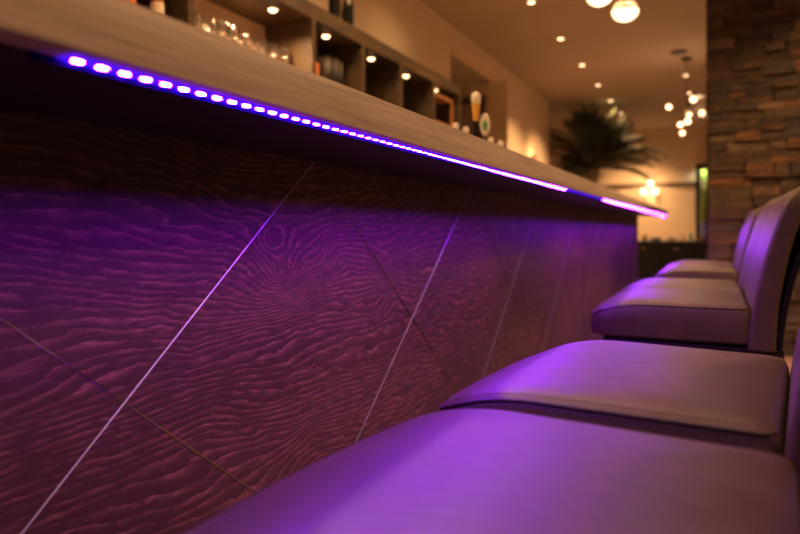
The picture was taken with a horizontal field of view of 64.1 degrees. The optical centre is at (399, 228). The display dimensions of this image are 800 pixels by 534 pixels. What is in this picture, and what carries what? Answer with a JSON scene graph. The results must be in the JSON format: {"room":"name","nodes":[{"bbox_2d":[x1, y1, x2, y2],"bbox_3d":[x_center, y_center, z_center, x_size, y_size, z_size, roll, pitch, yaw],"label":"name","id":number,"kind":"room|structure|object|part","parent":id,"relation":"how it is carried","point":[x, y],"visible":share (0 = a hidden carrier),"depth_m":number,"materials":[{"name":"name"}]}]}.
{"room":"bar","nodes":[
{"label":"bar","id":0,"kind":"room"},
{"bbox_2d":[308,0,548,164],"bbox_3d":[-1.698,-0.578,4.935,2.600,3.000,13.360,0,0,26],"label":"wall","id":1,"kind":"structure","parent":0,"point":[518,115],"depth_m":7.08,"materials":[{"name":"beige paint"}]},
{"bbox_2d":[136,0,460,129],"bbox_3d":[-0.602,-1.065,3.817,0.348,0.445,4.520,0,0,26],"label":"bar shelf","id":2,"kind":"object","parent":1,"relation":"attached to","point":[372,67],"visible":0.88,"depth_m":3.99,"materials":[{"name":"brown wood"}]},
{"bbox_2d":[150,0,164,14],"bbox_3d":[-1.029,-0.959,2.712,0.058,0.161,0.058,0,0,26],"label":"bottle","id":3,"kind":"object","parent":2,"relation":"on","point":[158,6],"visible":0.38,"depth_m":2.69,"materials":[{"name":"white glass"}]},
{"bbox_2d":[195,9,198,26],"bbox_3d":[-0.978,-0.954,2.999,0.068,0.150,0.067,0,0,26],"label":"drinking glass","id":4,"kind":"object","parent":2,"relation":"on","point":[196,10],"visible":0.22,"depth_m":2.99,"materials":[{"name":"clear glass"}]},
{"bbox_2d":[200,14,214,32],"bbox_3d":[-0.932,-0.954,3.091,0.068,0.150,0.067,0,0,26],"label":"drinking glass","id":5,"kind":"object","parent":2,"relation":"on","point":[202,16],"visible":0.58,"depth_m":3.08,"materials":[{"name":"clear glass"}]},
{"bbox_2d":[215,21,228,38],"bbox_3d":[-0.886,-0.954,3.184,0.068,0.150,0.067,0,0,26],"label":"drinking glass","id":6,"kind":"object","parent":2,"relation":"on","point":[217,22],"visible":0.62,"depth_m":3.17,"materials":[{"name":"clear glass"}]},
{"bbox_2d":[227,26,240,42],"bbox_3d":[-0.847,-0.954,3.264,0.068,0.150,0.067,0,0,26],"label":"drinking glass","id":7,"kind":"object","parent":2,"relation":"on","point":[238,28],"visible":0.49,"depth_m":3.25,"materials":[{"name":"clear glass"}]},
{"bbox_2d":[241,32,253,48],"bbox_3d":[-0.801,-0.954,3.358,0.068,0.150,0.067,0,0,26],"label":"drinking glass","id":8,"kind":"object","parent":2,"relation":"on","point":[243,33],"visible":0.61,"depth_m":3.34,"materials":[{"name":"clear glass"}]},
{"bbox_2d":[256,38,268,53],"bbox_3d":[-0.748,-0.954,3.467,0.068,0.150,0.067,0,0,26],"label":"drinking glass","id":9,"kind":"object","parent":2,"relation":"on","point":[258,40],"visible":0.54,"depth_m":3.45,"materials":[{"name":"clear glass"}]},
{"bbox_2d":[266,6,278,12],"bbox_3d":[-0.690,-1.187,3.470,0.070,0.020,0.070,0,0,26],"label":"recessed light","id":10,"kind":"object","parent":2,"relation":"attached to","point":[271,9],"depth_m":3.45,"materials":[{"name":"white glass"}]},
{"bbox_2d":[267,43,278,57],"bbox_3d":[-0.705,-0.954,3.553,0.068,0.150,0.067,0,0,26],"label":"drinking glass","id":11,"kind":"object","parent":2,"relation":"on","point":[277,46],"visible":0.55,"depth_m":3.54,"materials":[{"name":"clear glass"}]},
{"bbox_2d":[279,48,290,62],"bbox_3d":[-0.658,-0.954,3.649,0.068,0.150,0.067,0,0,26],"label":"drinking glass","id":12,"kind":"object","parent":2,"relation":"on","point":[280,51],"visible":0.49,"depth_m":3.63,"materials":[{"name":"clear glass"}]},
{"bbox_2d":[316,54,318,74],"bbox_3d":[-0.532,-1.015,3.905,0.074,0.274,0.074,0,0,26],"label":"bottle","id":13,"kind":"object","parent":2,"relation":"on","point":[317,58],"visible":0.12,"depth_m":3.88,"materials":[{"name":"orange glass"}]},
{"bbox_2d":[320,56,330,79],"bbox_3d":[-0.468,-0.984,4.035,0.068,0.210,0.067,0,0,26],"label":"drinking glass","id":14,"kind":"object","parent":2,"relation":"on","point":[321,68],"visible":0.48,"depth_m":4.02,"materials":[{"name":"clear glass"}]},
{"bbox_2d":[320,34,331,38],"bbox_3d":[-0.457,-1.187,3.946,0.070,0.020,0.070,0,0,26],"label":"recessed light","id":15,"kind":"object","parent":2,"relation":"attached to","point":[324,36],"depth_m":3.93,"materials":[{"name":"white glass"}]},
{"bbox_2d":[329,0,340,18],"bbox_3d":[-0.412,-1.439,4.036,0.078,0.302,0.078,0,0,26],"label":"bottle","id":16,"kind":"object","parent":2,"relation":"on","point":[334,5],"visible":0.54,"depth_m":4.00,"materials":[{"name":"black glass"}]},
{"bbox_2d":[331,58,338,82],"bbox_3d":[-0.423,-0.984,4.104,0.068,0.210,0.067,0,0,26],"label":"drinking glass","id":17,"kind":"object","parent":2,"relation":"on","point":[336,58],"visible":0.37,"depth_m":4.09,"materials":[{"name":"clear glass"}]},
{"bbox_2d":[334,61,343,84],"bbox_3d":[-0.398,-0.984,4.179,0.068,0.210,0.067,0,0,26],"label":"drinking glass","id":18,"kind":"object","parent":2,"relation":"on","point":[335,63],"visible":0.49,"depth_m":4.17,"materials":[{"name":"clear glass"}]},
{"bbox_2d":[342,0,353,25],"bbox_3d":[-0.342,-1.439,4.179,0.078,0.302,0.078,0,0,26],"label":"bottle","id":19,"kind":"object","parent":2,"relation":"on","point":[347,5],"visible":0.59,"depth_m":4.15,"materials":[{"name":"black glass"}]},
{"bbox_2d":[366,56,375,60],"bbox_3d":[-0.201,-1.187,4.466,0.070,0.020,0.070,0,0,26],"label":"recessed light","id":20,"kind":"object","parent":2,"relation":"attached to","point":[369,58],"depth_m":4.45,"materials":[{"name":"white glass"}]},
{"bbox_2d":[435,92,452,126],"bbox_3d":[0.270,-1.008,5.550,0.250,0.259,0.400,0,0,26],"label":"wooden rack","id":21,"kind":"object","parent":2,"relation":"on","point":[439,99],"visible":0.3,"depth_m":5.63,"materials":[{"name":"orange wood"}]},
{"bbox_3d":[0.458,-1.012,5.672,0.020,0.210,0.015,0,0,26],"label":"post","id":22,"kind":"part","parent":21,"relation":"part of","materials":[{"name":"orange wood"}]},
{"bbox_2d":[450,55,491,85],"bbox_3d":[-0.306,-1.998,7.994,2.400,0.160,2.000,0,0,26],"label":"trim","id":23,"kind":"structure","parent":1,"relation":"attached to","point":[462,74],"depth_m":7.98,"materials":[{"name":"paint"}]},
{"bbox_2d":[461,96,484,138],"bbox_3d":[0.697,-0.407,8.583,0.920,2.660,0.060,0,0,26],"label":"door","id":24,"kind":"structure","parent":1,"relation":"in","point":[466,105],"depth_m":8.46,"materials":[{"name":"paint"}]},
{"bbox_3d":[0.697,-0.372,8.594,0.770,2.570,0.030,0,0,26],"label":"panel","id":25,"kind":"part","parent":24,"relation":"part of","materials":[{"name":"paint"}]},
{"bbox_2d":[420,0,706,134],"bbox_3d":[2.312,-2.138,5.271,9.500,0.120,17.500,0,0,26],"label":"ceiling","id":26,"kind":"structure","parent":0,"point":[633,64],"depth_m":7.48,"materials":[{"name":"paint"}]},
{"bbox_2d":[526,0,536,3],"bbox_3d":[1.201,-2.072,5.845,0.094,0.010,0.094,0,0,26],"label":"recessed light","id":27,"kind":"object","parent":26,"relation":"in","point":[529,1],"visible":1,"depth_m":5.83,"materials":[{"name":"white glass"}]},
{"bbox_2d":[587,0,609,5],"bbox_3d":[1.387,-1.815,4.444,0.176,0.523,0.176,0,0,26],"label":"pendant lamp","id":28,"kind":"object","parent":26,"relation":"hanging from","point":[592,2],"visible":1,"depth_m":4.42,"materials":[{"name":"white glass"}]},
{"bbox_2d":[612,0,638,21],"bbox_3d":[1.540,-1.749,4.369,0.176,0.656,0.176,0,0,26],"label":"pendant lamp","id":29,"kind":"object","parent":26,"relation":"hanging from","point":[624,14],"visible":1,"depth_m":4.33,"materials":[{"name":"white glass"}]},
{"bbox_3d":[1.540,-1.455,4.369,0.176,0.069,0.176,0,0,26],"label":"lamp shade","id":30,"kind":"part","parent":29,"relation":"part of","materials":[{"name":"white"}]},
{"bbox_2d":[670,49,687,54],"bbox_3d":[3.262,-2.062,7.478,0.190,0.030,0.190,0,0,26],"label":"smoke detector","id":31,"kind":"object","parent":26,"relation":"attached to","point":[679,51],"visible":1,"depth_m":7.43,"materials":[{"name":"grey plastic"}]},
{"bbox_2d":[666,57,706,134],"bbox_3d":[3.554,-1.615,7.779,0.529,0.923,0.298,0,0,-11],"label":"chandelier","id":32,"kind":"object","parent":26,"relation":"hanging from","point":[688,111],"visible":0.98,"depth_m":7.78,"materials":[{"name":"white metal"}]},
{"bbox_3d":[3.480,-1.762,7.761,0.120,0.629,0.120,0,0,26],"label":"rod","id":33,"kind":"part","parent":32,"relation":"part of","materials":[{"name":"black paint"}]},
{"bbox_3d":[3.527,-1.560,7.682,0.069,0.069,0.069,0,0,26],"label":"bulb","id":34,"kind":"part","parent":32,"relation":"part of","materials":[{"name":"white glass"}]},
{"bbox_3d":[3.667,-1.498,7.803,0.300,0.300,0.300,0,0,26],"label":"glass globe","id":35,"kind":"part","parent":32,"relation":"part of"},
{"bbox_2d":[549,126,700,239],"bbox_3d":[6.082,-0.578,12.944,9.500,3.000,0.200,0,0,26],"label":"wall","id":36,"kind":"structure","parent":0,"point":[680,165],"depth_m":13.14,"materials":[{"name":"beige paint"}]},
{"bbox_2d":[602,182,695,187],"bbox_3d":[3.908,-0.905,13.882,4.570,0.075,0.035,0,0,26],"label":"trim","id":37,"kind":"structure","parent":36,"relation":"attached to","point":[684,183],"depth_m":13.21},
{"bbox_2d":[641,181,657,193],"bbox_3d":[5.151,-0.852,13.204,0.330,0.282,0.154,0,0,26],"label":"wall lamp","id":38,"kind":"object","parent":36,"relation":"attached to","point":[650,183],"visible":1,"depth_m":13.16,"materials":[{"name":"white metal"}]},
{"bbox_2d":[696,164,705,239],"bbox_3d":[6.013,-0.417,12.678,0.270,1.720,0.060,0,0,26],"label":"window","id":39,"kind":"structure","parent":36,"relation":"in","point":[698,167],"depth_m":12.69,"materials":[{"name":"black paint"}]},
{"bbox_2d":[696,124,706,164],"bbox_3d":[6.216,-0.578,12.684,0.630,3.000,0.150,0,0,26],"label":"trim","id":40,"kind":"structure","parent":36,"relation":"attached to","point":[701,130],"depth_m":12.71,"materials":[{"name":"beige paint"}]},
{"bbox_2d":[706,0,799,356],"bbox_3d":[3.678,-0.578,4.598,2.660,3.001,0.802,0,0,26],"label":"stone wall","id":41,"kind":"structure","parent":0,"point":[753,46],"depth_m":4.72,"materials":[{"name":"brown stone"}]},
{"bbox_2d":[784,356,792,372],"bbox_3d":[2.312,0.973,5.271,9.500,0.100,17.500,0,0,26],"label":"floor","id":42,"kind":"structure","parent":0,"point":[788,360],"depth_m":4.45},
{"bbox_2d":[0,43,659,533],"bbox_3d":[0.736,0.386,3.510,0.746,1.072,8.751,0,0,26],"label":"panel","id":43,"kind":"object","parent":42,"relation":"on","point":[203,305],"depth_m":1.12,"materials":[{"name":"brown wood"}]},
{"bbox_2d":[0,0,667,217],"bbox_3d":[0.716,-0.169,3.492,0.844,0.077,8.900,0,0,26],"label":"countertop","id":44,"kind":"structure","parent":43,"relation":"on","point":[123,33],"depth_m":0.71,"materials":[{"name":"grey wood"}]},
{"bbox_3d":[1.364,-0.138,3.917,0.024,0.024,7.554,0,0,26],"label":"led strip","id":45,"kind":"part","parent":44,"relation":"part of","materials":[{"name":"purple plastic"}]},
{"bbox_2d":[452,92,504,146],"bbox_3d":[0.349,-0.409,2.909,0.120,0.402,0.690,0,0,26],"label":"tower","id":46,"kind":"object","parent":44,"relation":"on","point":[475,97],"visible":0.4,"depth_m":2.83,"materials":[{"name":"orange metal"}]},
{"bbox_2d":[452,123,458,129],"bbox_3d":[0.240,-0.367,2.614,0.054,0.140,0.027,0,0,26],"label":"tap","id":47,"kind":"object","parent":46,"relation":"on","point":[455,125],"depth_m":2.61,"materials":[{"name":"white ceramic"}]},
{"bbox_2d":[463,127,468,133],"bbox_3d":[0.293,-0.367,2.722,0.054,0.140,0.027,0,0,26],"label":"tap","id":48,"kind":"object","parent":46,"relation":"on","point":[465,129],"depth_m":2.72,"materials":[{"name":"white ceramic"}]},
{"bbox_3d":[0.331,-0.432,2.828,0.028,0.093,0.037,0,0,26],"label":"tap handle","id":49,"kind":"part","parent":46,"relation":"part of","materials":[{"name":"black paint"}]},
{"bbox_3d":[1.958,0.337,5.777,0.022,0.970,3.404,0,0,26],"label":"panel","id":50,"kind":"part","parent":43,"relation":"part of","materials":[{"name":"brown wood"}]},
{"bbox_2d":[186,408,799,533],"bbox_3d":[0.156,0.411,0.485,0.640,1.023,0.473,0,0,30],"label":"bar stool","id":51,"kind":"object","parent":42,"relation":"on","point":[456,471],"visible":1,"depth_m":0.52,"materials":[{"name":"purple leather"}]},
{"bbox_2d":[549,100,667,183],"bbox_3d":[3.345,-0.559,10.649,2.168,2.962,1.864,0,0,26],"label":"potted palm","id":52,"kind":"object","parent":42,"relation":"on","point":[595,138],"visible":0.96,"depth_m":10.34,"materials":[{"name":"green plant"}]},
{"bbox_2d":[439,327,799,479],"bbox_3d":[0.406,0.405,0.911,0.604,1.035,0.473,0,0,32],"label":"bar stool","id":53,"kind":"object","parent":42,"relation":"on","point":[750,401],"visible":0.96,"depth_m":0.80,"materials":[{"name":"leather"}]},
{"bbox_3d":[0.566,0.104,0.810,0.144,0.433,0.464,0,0,32],"label":"backrest","id":54,"kind":"part","parent":53,"relation":"part of","materials":[{"name":"brown leather"}]},
{"bbox_2d":[638,240,706,280],"bbox_3d":[4.495,0.555,10.316,1.590,0.735,0.558,0,0,26],"label":"sideboard","id":55,"kind":"object","parent":42,"relation":"on","point":[654,256],"visible":0.37,"depth_m":10.18,"materials":[{"name":"black paint"}]},
{"bbox_3d":[3.922,0.527,10.317,0.480,0.590,0.019,0,0,26],"label":"door","id":56,"kind":"part","parent":55,"relation":"part of","materials":[{"name":"black paint"}]},
{"bbox_2d":[650,237,661,239],"bbox_3d":[4.177,0.162,10.427,0.180,0.050,0.180,0,0,26],"label":"plate stack","id":57,"kind":"object","parent":55,"relation":"on","point":[651,238],"visible":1,"depth_m":10.35,"materials":[{"name":"white ceramic"}]},
{"bbox_2d":[666,237,675,240],"bbox_3d":[4.383,0.162,10.325,0.150,0.050,0.150,0,0,26],"label":"bowl","id":58,"kind":"object","parent":55,"relation":"on","point":[668,238],"visible":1,"depth_m":10.29,"materials":[{"name":"white ceramic"}]},
{"bbox_3d":[4.371,0.527,10.097,0.480,0.590,0.019,0,0,26],"label":"door","id":59,"kind":"part","parent":55,"relation":"part of","materials":[{"name":"black paint"}]},
{"bbox_2d":[679,235,684,240],"bbox_3d":[4.527,0.144,10.255,0.084,0.085,0.083,0,0,26],"label":"cup","id":60,"kind":"object","parent":55,"relation":"on","point":[681,237],"visible":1,"depth_m":10.22,"materials":[{"name":"beige paper"}]},
{"bbox_2d":[689,232,692,240],"bbox_3d":[4.643,0.117,10.197,0.052,0.140,0.052,0,0,26],"label":"bottle","id":61,"kind":"object","parent":55,"relation":"on","point":[690,235],"visible":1,"depth_m":10.18,"materials":[{"name":"green glass"}]},
{"bbox_3d":[4.820,0.527,9.876,0.480,0.590,0.019,0,0,26],"label":"door","id":62,"kind":"part","parent":55,"relation":"part of","materials":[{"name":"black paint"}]},
{"bbox_2d":[590,187,799,358],"bbox_3d":[0.917,0.405,1.951,0.604,1.035,0.473,0,0,26],"label":"bar stool","id":63,"kind":"object","parent":42,"relation":"on","point":[755,322],"visible":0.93,"depth_m":1.75,"materials":[{"name":"leather"}]},
{"bbox_3d":[0.838,0.253,1.989,0.428,0.113,0.473,0,0,26],"label":"seat","id":64,"kind":"part","parent":63,"relation":"part of","materials":[{"name":"brown leather"}]},
{"bbox_3d":[0.893,0.346,1.962,0.460,0.056,0.410,0,0,26],"label":"seat frame","id":65,"kind":"part","parent":63,"relation":"part of","materials":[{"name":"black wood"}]},
{"bbox_3d":[1.087,0.104,1.867,0.144,0.433,0.464,0,0,26],"label":"backrest","id":66,"kind":"part","parent":63,"relation":"part of","materials":[{"name":"brown leather"}]},
{"bbox_3d":[1.134,0.120,1.844,0.119,0.396,0.451,0,0,26],"label":"panel","id":67,"kind":"part","parent":63,"relation":"part of","materials":[{"name":"black paint"}]},
{"bbox_2d":[618,196,780,296],"bbox_3d":[1.138,0.405,2.401,0.604,1.035,0.473,0,0,25],"label":"bar stool","id":68,"kind":"object","parent":42,"relation":"on","point":[673,283],"visible":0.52,"depth_m":2.31,"materials":[{"name":"beige leather"}]},
{"bbox_3d":[1.059,0.253,2.438,0.428,0.113,0.473,0,0,25],"label":"seat","id":69,"kind":"part","parent":68,"relation":"part of","materials":[{"name":"brown leather"}]},
{"bbox_3d":[1.309,0.104,2.320,0.144,0.433,0.464,0,0,25],"label":"backrest","id":70,"kind":"part","parent":68,"relation":"part of","materials":[{"name":"brown leather"}]},
{"bbox_2d":[655,206,763,283],"bbox_3d":[1.668,0.405,3.414,0.555,1.035,0.473,0,0,26],"label":"bar stool","id":71,"kind":"object","parent":42,"relation":"on","point":[688,271],"visible":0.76,"depth_m":3.25,"materials":[{"name":"leather"}]},
{"bbox_3d":[1.595,0.253,3.450,0.394,0.113,0.473,0,0,26],"label":"seat","id":72,"kind":"part","parent":71,"relation":"part of","materials":[{"name":"brown leather"}]},
{"bbox_3d":[1.824,0.104,3.338,0.132,0.433,0.464,0,0,26],"label":"backrest","id":73,"kind":"part","parent":71,"relation":"part of","materials":[{"name":"brown leather"}]},
{"bbox_2d":[664,209,755,268],"bbox_3d":[1.893,0.405,3.872,0.555,1.035,0.473,0,0,26],"label":"bar stool","id":74,"kind":"object","parent":42,"relation":"on","point":[703,262],"visible":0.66,"depth_m":3.78,"materials":[{"name":"leather"}]},
{"bbox_3d":[1.821,0.253,3.908,0.394,0.113,0.473,0,0,26],"label":"seat","id":75,"kind":"part","parent":74,"relation":"part of","materials":[{"name":"brown leather"}]},
{"bbox_3d":[2.049,0.104,3.795,0.132,0.433,0.464,0,0,26],"label":"backrest","id":76,"kind":"part","parent":74,"relation":"part of","materials":[{"name":"brown leather"}]},
{"label":"outside","id":77,"kind":"structure","parent":0,"visible":0},
{"bbox_2d":[701,169,706,237],"bbox_3d":[6.085,-0.405,12.756,0.160,1.585,0.115,0,0,26],"label":"planting","id":78,"kind":"object","parent":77,"point":[703,171],"visible":0.73,"depth_m":12.77,"materials":[{"name":"green plant"}]}
]}

